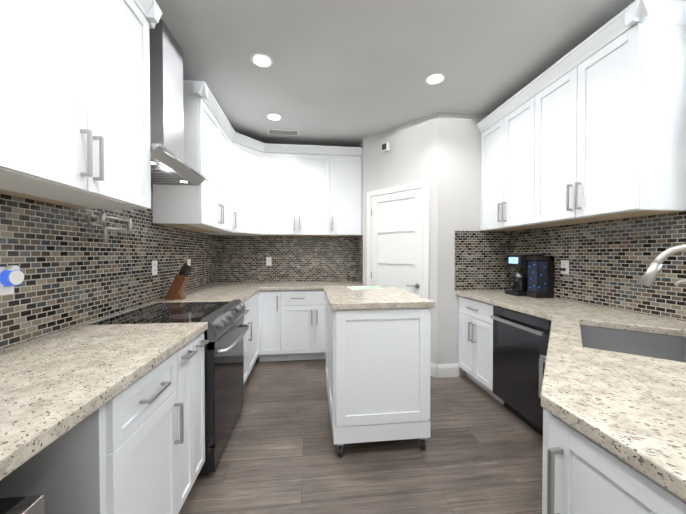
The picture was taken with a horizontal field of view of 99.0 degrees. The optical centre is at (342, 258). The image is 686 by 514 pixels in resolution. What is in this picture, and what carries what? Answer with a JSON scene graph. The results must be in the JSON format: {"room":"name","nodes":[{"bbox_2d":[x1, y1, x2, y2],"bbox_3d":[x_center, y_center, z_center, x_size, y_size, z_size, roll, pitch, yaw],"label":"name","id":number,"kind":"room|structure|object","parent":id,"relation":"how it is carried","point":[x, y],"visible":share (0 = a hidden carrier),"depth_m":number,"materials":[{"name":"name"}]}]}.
{"room":"kitchen","nodes":[
{"label":"kitchen","id":0,"kind":"room"},
{"bbox_2d":[178,356,542,513],"bbox_3d":[0.310,1.341,1.306,3.640,0.100,6.050,0,1,-6],"label":"floor","id":1,"kind":"structure","parent":0,"point":[482,453],"depth_m":1.85,"materials":[{"name":"brown wood"}]},
{"bbox_2d":[0,495,43,513],"bbox_3d":[-0.907,0.918,0.335,0.636,0.772,0.595,0,1,-6],"label":"wine cooler","id":2,"kind":"object","parent":1,"relation":"on","point":[25,505],"visible":1,"depth_m":0.63,"materials":[{"name":"black metal"}]},
{"bbox_2d":[0,347,187,513],"bbox_3d":[-1.062,0.855,1.093,0.663,0.878,0.508,0,1,-6],"label":"base cabinet","id":3,"kind":"object","parent":1,"relation":"on","point":[137,447],"depth_m":0.96,"materials":[{"name":"white wood"}]},
{"bbox_2d":[87,299,249,475],"bbox_3d":[-1.089,0.813,2.046,0.766,0.935,0.758,0,1,-6],"label":"range","id":4,"kind":"object","parent":1,"relation":"on","point":[224,333],"visible":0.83,"depth_m":1.87,"materials":[{"name":"black metal"}]},
{"bbox_2d":[184,335,199,493],"bbox_3d":[-1.095,0.851,1.383,0.663,0.878,0.271,0,1,-6],"label":"base cabinet","id":5,"kind":"object","parent":1,"relation":"on","point":[192,349],"depth_m":1.52,"materials":[{"name":"white wood"}]},
{"bbox_2d":[200,332,207,469],"bbox_3d":[-1.114,0.849,1.550,0.663,0.878,0.213,0,1,-6],"label":"base cabinet","id":6,"kind":"object","parent":1,"relation":"on","point":[203,342],"depth_m":1.65,"materials":[{"name":"white wood"}]},
{"bbox_2d":[208,297,251,382],"bbox_3d":[-1.240,0.833,2.674,0.663,0.878,0.513,0,1,-6],"label":"base cabinet","id":7,"kind":"object","parent":1,"relation":"on","point":[245,321],"depth_m":2.79,"materials":[{"name":"white wood"}]},
{"bbox_2d":[248,291,263,375],"bbox_3d":[-1.269,0.826,3.133,0.708,0.878,0.650,0,1,-6],"label":"base cabinet","id":8,"kind":"object","parent":1,"relation":"on","point":[256,303],"depth_m":3.31,"materials":[{"name":"white wood"}]},
{"bbox_2d":[0,282,267,479],"bbox_3d":[-1.063,0.392,1.212,0.690,0.040,5.698,0,1,-6],"label":"countertop","id":9,"kind":"structure","parent":8,"relation":"on","point":[55,386],"depth_m":1.00,"materials":[{"name":"stone"}]},
{"bbox_2d":[164,263,191,299],"bbox_3d":[-1.420,0.194,2.536,0.206,0.317,0.095,0,1,-6],"label":"knife block","id":10,"kind":"object","parent":9,"relation":"on","point":[178,285],"visible":1,"depth_m":2.49,"materials":[{"name":"brown wood"}]},
{"bbox_2d":[264,290,287,360],"bbox_3d":[-0.882,0.817,3.771,0.335,0.878,0.665,0,1,-6],"label":"base cabinet","id":11,"kind":"object","parent":1,"relation":"on","point":[275,302],"depth_m":3.50,"materials":[{"name":"white wood"}]},
{"bbox_2d":[288,290,325,360],"bbox_3d":[-0.380,0.816,3.851,0.930,0.878,0.618,0,1,-6],"label":"base cabinet","id":12,"kind":"object","parent":1,"relation":"on","point":[306,308],"depth_m":3.54,"materials":[{"name":"white wood"}]},
{"bbox_2d":[260,281,364,290],"bbox_3d":[-0.706,0.356,3.788,1.916,0.040,0.658,0,1,-6],"label":"countertop","id":13,"kind":"structure","parent":12,"relation":"on","point":[272,286],"depth_m":3.65,"materials":[{"name":"stone"}]},
{"bbox_2d":[324,286,434,456],"bbox_3d":[0.209,0.776,2.351,0.685,0.999,0.955,0,1,-6],"label":"kitchen island","id":14,"kind":"object","parent":1,"relation":"on","point":[378,348],"visible":1,"depth_m":1.90,"materials":[{"name":"white wood"}]},
{"bbox_2d":[348,286,382,289],"bbox_3d":[0.200,0.267,2.683,0.280,0.007,0.210,0,1,-13],"label":"magazine","id":15,"kind":"object","parent":14,"relation":"on","point":[362,287],"visible":1,"depth_m":2.66,"materials":[{"name":"white paper"}]},
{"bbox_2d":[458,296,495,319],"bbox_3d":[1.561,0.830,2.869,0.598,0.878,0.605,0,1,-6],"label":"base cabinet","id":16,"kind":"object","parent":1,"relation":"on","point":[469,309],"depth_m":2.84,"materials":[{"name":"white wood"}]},
{"bbox_2d":[456,290,685,501],"bbox_3d":[1.317,0.397,0.876,1.529,0.040,4.498,0,1,-6],"label":"countertop","id":17,"kind":"structure","parent":16,"relation":"on","point":[629,409],"depth_m":0.86,"materials":[{"name":"stone"}]},
{"bbox_2d":[505,254,541,295],"bbox_3d":[1.720,0.151,2.812,0.257,0.395,0.190,0,1,-6],"label":"coffee maker","id":18,"kind":"object","parent":17,"relation":"on","point":[520,280],"visible":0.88,"depth_m":2.77,"materials":[{"name":"black plastic"}]},
{"bbox_2d":[526,256,553,297],"bbox_3d":[1.782,0.166,2.654,0.170,0.370,0.122,0,1,-6],"label":"water dispenser","id":19,"kind":"object","parent":17,"relation":"on","point":[541,278],"visible":1,"depth_m":2.60,"materials":[{"name":"black plastic"}]},
{"bbox_2d":[580,326,685,361],"bbox_3d":[1.383,0.517,1.373,0.444,0.214,0.696,1,1,38],"label":"sink","id":20,"kind":"object","parent":17,"relation":"in","point":[672,348],"visible":0.12,"depth_m":1.62,"materials":[{"name":"silver metal"}]},
{"bbox_2d":[638,244,685,287],"bbox_3d":[1.558,0.153,1.305,0.355,0.434,0.274,0,1,-6],"label":"faucet","id":21,"kind":"object","parent":17,"relation":"on","point":[649,276],"visible":1,"depth_m":1.32,"materials":[{"name":"silver metal"}]},
{"bbox_2d":[491,306,551,435],"bbox_3d":[1.591,0.842,2.263,0.618,0.872,0.592,0,1,-6],"label":"dishwasher","id":22,"kind":"object","parent":1,"relation":"on","point":[520,343],"visible":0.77,"depth_m":2.21,"materials":[{"name":"black metal"}]},
{"bbox_2d":[458,320,685,513],"bbox_3d":[0.992,0.852,1.337,0.944,0.878,1.056,0,1,-6],"label":"base cabinet","id":23,"kind":"object","parent":1,"relation":"on","point":[583,474],"depth_m":0.75,"materials":[{"name":"white wood"}]},
{"bbox_2d":[155,0,634,146],"bbox_3d":[0.310,-1.559,1.265,3.640,0.100,6.050,0,1,-6],"label":"ceiling","id":24,"kind":"structure","parent":0,"point":[350,73],"depth_m":2.19,"materials":[{"name":"paint"}]},
{"bbox_2d":[251,53,272,67],"bbox_3d":[-0.622,-1.520,2.253,0.169,0.005,0.169,1,1,45],"label":"recessed light","id":25,"kind":"object","parent":24,"relation":"in","point":[262,60],"depth_m":2.25,"materials":[{"name":"white"}]},
{"bbox_2d":[266,113,281,120],"bbox_3d":[-0.748,-1.532,3.178,0.169,0.005,0.169,0,1,-15],"label":"recessed light","id":26,"kind":"object","parent":24,"relation":"in","point":[271,116],"depth_m":3.16,"materials":[{"name":"white"}]},
{"bbox_2d":[267,129,299,135],"bbox_3d":[-0.724,-1.536,3.569,0.380,0.009,0.150,0,1,-6],"label":"ceiling vent","id":27,"kind":"object","parent":24,"relation":"in","point":[282,132],"visible":1,"depth_m":3.56,"materials":[{"name":"white metal"}]},
{"bbox_2d":[425,72,445,84],"bbox_3d":[0.783,-1.523,2.486,0.169,0.005,0.169,0,1,-12],"label":"recessed light","id":28,"kind":"object","parent":24,"relation":"in","point":[434,78],"depth_m":2.48,"materials":[{"name":"white"}]},
{"bbox_2d":[359,112,510,375],"bbox_3d":[1.063,-0.143,3.760,1.590,2.800,1.300,0,1,-6],"label":"wall","id":29,"kind":"structure","parent":0,"point":[440,152],"depth_m":3.13,"materials":[{"name":"paint"}]},
{"bbox_2d":[336,146,362,235],"bbox_3d":[-0.010,-0.876,4.003,0.481,1.138,0.353,0,1,-6],"label":"upper cabinet","id":30,"kind":"object","parent":29,"relation":"attached to","point":[348,160],"depth_m":3.84,"materials":[{"name":"white wood"}]},
{"bbox_2d":[357,235,362,283],"bbox_3d":[0.230,0.013,4.011,0.008,0.638,0.417,0,1,-6],"label":"backsplash","id":31,"kind":"structure","parent":29,"relation":"attached to","point":[359,259],"depth_m":3.93,"materials":[{"name":"tile"}]},
{"bbox_2d":[381,142,389,151],"bbox_3d":[0.515,-1.312,3.475,0.080,0.085,0.097,1,1,43],"label":"security camera","id":32,"kind":"object","parent":29,"relation":"attached to","point":[385,147],"visible":1,"depth_m":3.44,"materials":[{"name":"white plastic"}]},
{"bbox_2d":[371,188,422,296],"bbox_3d":[0.616,0.240,3.451,0.477,2.018,0.552,0,1,-6],"label":"pantry door","id":33,"kind":"structure","parent":29,"relation":"in","point":[397,239],"depth_m":3.42,"materials":[{"name":"white wood"}]},
{"bbox_2d":[367,180,429,298],"bbox_3d":[0.618,0.211,3.449,0.850,2.100,0.023,1,1,43],"label":"door frame","id":34,"kind":"structure","parent":29,"relation":"attached to","point":[425,185],"depth_m":3.19,"materials":[{"name":"white wood"}]},
{"bbox_2d":[430,362,458,377],"bbox_3d":[0.744,1.191,3.473,0.912,0.140,0.795,0,1,-6],"label":"baseboard","id":35,"kind":"structure","parent":29,"relation":"attached to","point":[443,370],"depth_m":3.12,"materials":[{"name":"white wood"}]},
{"bbox_2d":[455,231,509,290],"bbox_3d":[1.504,0.025,3.153,0.630,0.638,0.008,0,1,-6],"label":"backsplash","id":36,"kind":"structure","parent":29,"relation":"attached to","point":[480,260],"depth_m":3.15,"materials":[{"name":"tile"}]},
{"bbox_3d":[-1.449,-0.106,1.087,0.100,2.800,6.050,0,1,-6],"label":"wall","id":37,"kind":"structure","parent":0,"visible":0},
{"bbox_2d":[0,0,155,211],"bbox_3d":[-1.212,-0.836,1.135,0.380,1.138,0.971,0,1,-6],"label":"upper cabinet","id":38,"kind":"object","parent":37,"relation":"attached to","point":[74,103],"depth_m":1.14,"materials":[{"name":"white wood"}]},
{"bbox_2d":[0,184,216,348],"bbox_3d":[-1.402,-0.102,1.163,0.008,0.947,5.689,0,1,-6],"label":"backsplash","id":39,"kind":"structure","parent":37,"relation":"attached to","point":[75,270],"depth_m":1.62,"materials":[{"name":"tile"}]},
{"bbox_2d":[0,265,23,294],"bbox_3d":[-1.383,0.090,1.220,0.040,0.120,0.086,0,1,-6],"label":"electrical outlet","id":40,"kind":"object","parent":39,"relation":"attached to","point":[11,276],"visible":1,"depth_m":1.21,"materials":[{"name":"white plastic"}]},
{"bbox_2d":[87,210,131,241],"bbox_3d":[-1.405,-0.189,1.815,0.132,0.185,0.299,0,1,-6],"label":"pot filler","id":41,"kind":"object","parent":39,"relation":"attached to","point":[92,219],"visible":1,"depth_m":1.69,"materials":[{"name":"silver metal"}]},
{"bbox_2d":[152,260,156,274],"bbox_3d":[-1.530,0.076,2.384,0.008,0.116,0.072,0,1,-6],"label":"electrical outlet","id":42,"kind":"object","parent":39,"relation":"attached to","point":[154,267],"visible":1,"depth_m":2.37,"materials":[{"name":"white plastic"}]},
{"bbox_2d":[149,19,216,186],"bbox_3d":[-1.246,-1.046,2.003,0.506,0.939,0.750,0,1,-6],"label":"range hood","id":43,"kind":"object","parent":37,"relation":"attached to","point":[170,165],"visible":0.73,"depth_m":1.92,"materials":[{"name":"silver metal"}]},
{"bbox_2d":[153,80,219,231],"bbox_3d":[-1.382,-0.857,2.647,0.380,1.138,0.540,0,1,-6],"label":"upper cabinet","id":44,"kind":"object","parent":37,"relation":"attached to","point":[185,207],"depth_m":2.40,"materials":[{"name":"white wood"}]},
{"bbox_2d":[216,108,235,235],"bbox_3d":[-1.413,-0.863,3.090,0.417,1.138,0.585,0,1,-6],"label":"upper cabinet","id":45,"kind":"object","parent":37,"relation":"attached to","point":[227,133],"depth_m":3.20,"materials":[{"name":"white wood"}]},
{"bbox_2d":[200,132,267,235],"bbox_3d":[-1.315,-0.871,3.661,0.740,1.138,0.739,0,1,-6],"label":"upper cabinet","id":46,"kind":"object","parent":37,"relation":"attached to","point":[251,154],"depth_m":3.57,"materials":[{"name":"white wood"}]},
{"bbox_2d":[268,143,335,235],"bbox_3d":[-0.599,-0.875,3.916,0.945,1.138,0.393,0,1,-6],"label":"upper cabinet","id":47,"kind":"object","parent":37,"relation":"attached to","point":[301,178],"depth_m":3.77,"materials":[{"name":"white wood"}]},
{"bbox_3d":[-0.763,-0.149,4.158,1.950,2.800,0.100,0,1,-6],"label":"wall","id":48,"kind":"structure","parent":0,"visible":0},
{"bbox_2d":[217,236,356,282],"bbox_3d":[-0.757,0.012,4.106,1.930,0.638,0.008,0,1,-6],"label":"backsplash","id":49,"kind":"structure","parent":48,"relation":"attached to","point":[299,259],"depth_m":4.10,"materials":[{"name":"tile"}]},
{"bbox_2d":[266,257,271,265],"bbox_3d":[-1.029,0.042,4.066,0.072,0.116,0.008,0,1,-6],"label":"electrical outlet","id":50,"kind":"object","parent":49,"relation":"attached to","point":[268,261],"visible":1,"depth_m":4.06,"materials":[{"name":"white plastic"}]},
{"bbox_3d":[2.142,-0.103,0.838,0.100,2.800,4.750,0,1,-6],"label":"wall","id":51,"kind":"structure","parent":0,"visible":0},
{"bbox_2d":[477,88,535,230],"bbox_3d":[1.695,-0.858,2.753,0.353,1.138,0.819,0,1,-6],"label":"upper cabinet","id":52,"kind":"object","parent":51,"relation":"attached to","point":[502,208],"depth_m":2.75,"materials":[{"name":"white wood"}]},
{"bbox_2d":[510,211,685,320],"bbox_3d":[2.074,0.056,0.952,0.008,0.638,4.489,0,1,-6],"label":"backsplash","id":53,"kind":"structure","parent":51,"relation":"attached to","point":[610,261],"depth_m":2.07,"materials":[{"name":"tile"}]},
{"bbox_2d":[536,228,543,232],"bbox_3d":[1.855,-0.264,2.760,0.020,0.048,0.080,0,1,-6],"label":"outlet strip","id":54,"kind":"object","parent":53,"relation":"attached to","point":[539,230],"visible":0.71,"depth_m":2.75,"materials":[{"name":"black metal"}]},
{"bbox_2d":[561,260,568,273],"bbox_3d":[1.880,0.074,2.496,0.030,0.116,0.072,0,1,-6],"label":"electrical outlet","id":55,"kind":"object","parent":53,"relation":"attached to","point":[564,266],"visible":1,"depth_m":2.49,"materials":[{"name":"white plastic"}]},
{"bbox_2d":[525,0,685,227],"bbox_3d":[1.774,-0.849,2.058,0.353,1.138,0.819,0,1,-6],"label":"upper cabinet","id":56,"kind":"object","parent":51,"relation":"attached to","point":[592,128],"depth_m":1.77,"materials":[{"name":"white wood"}]}
]}

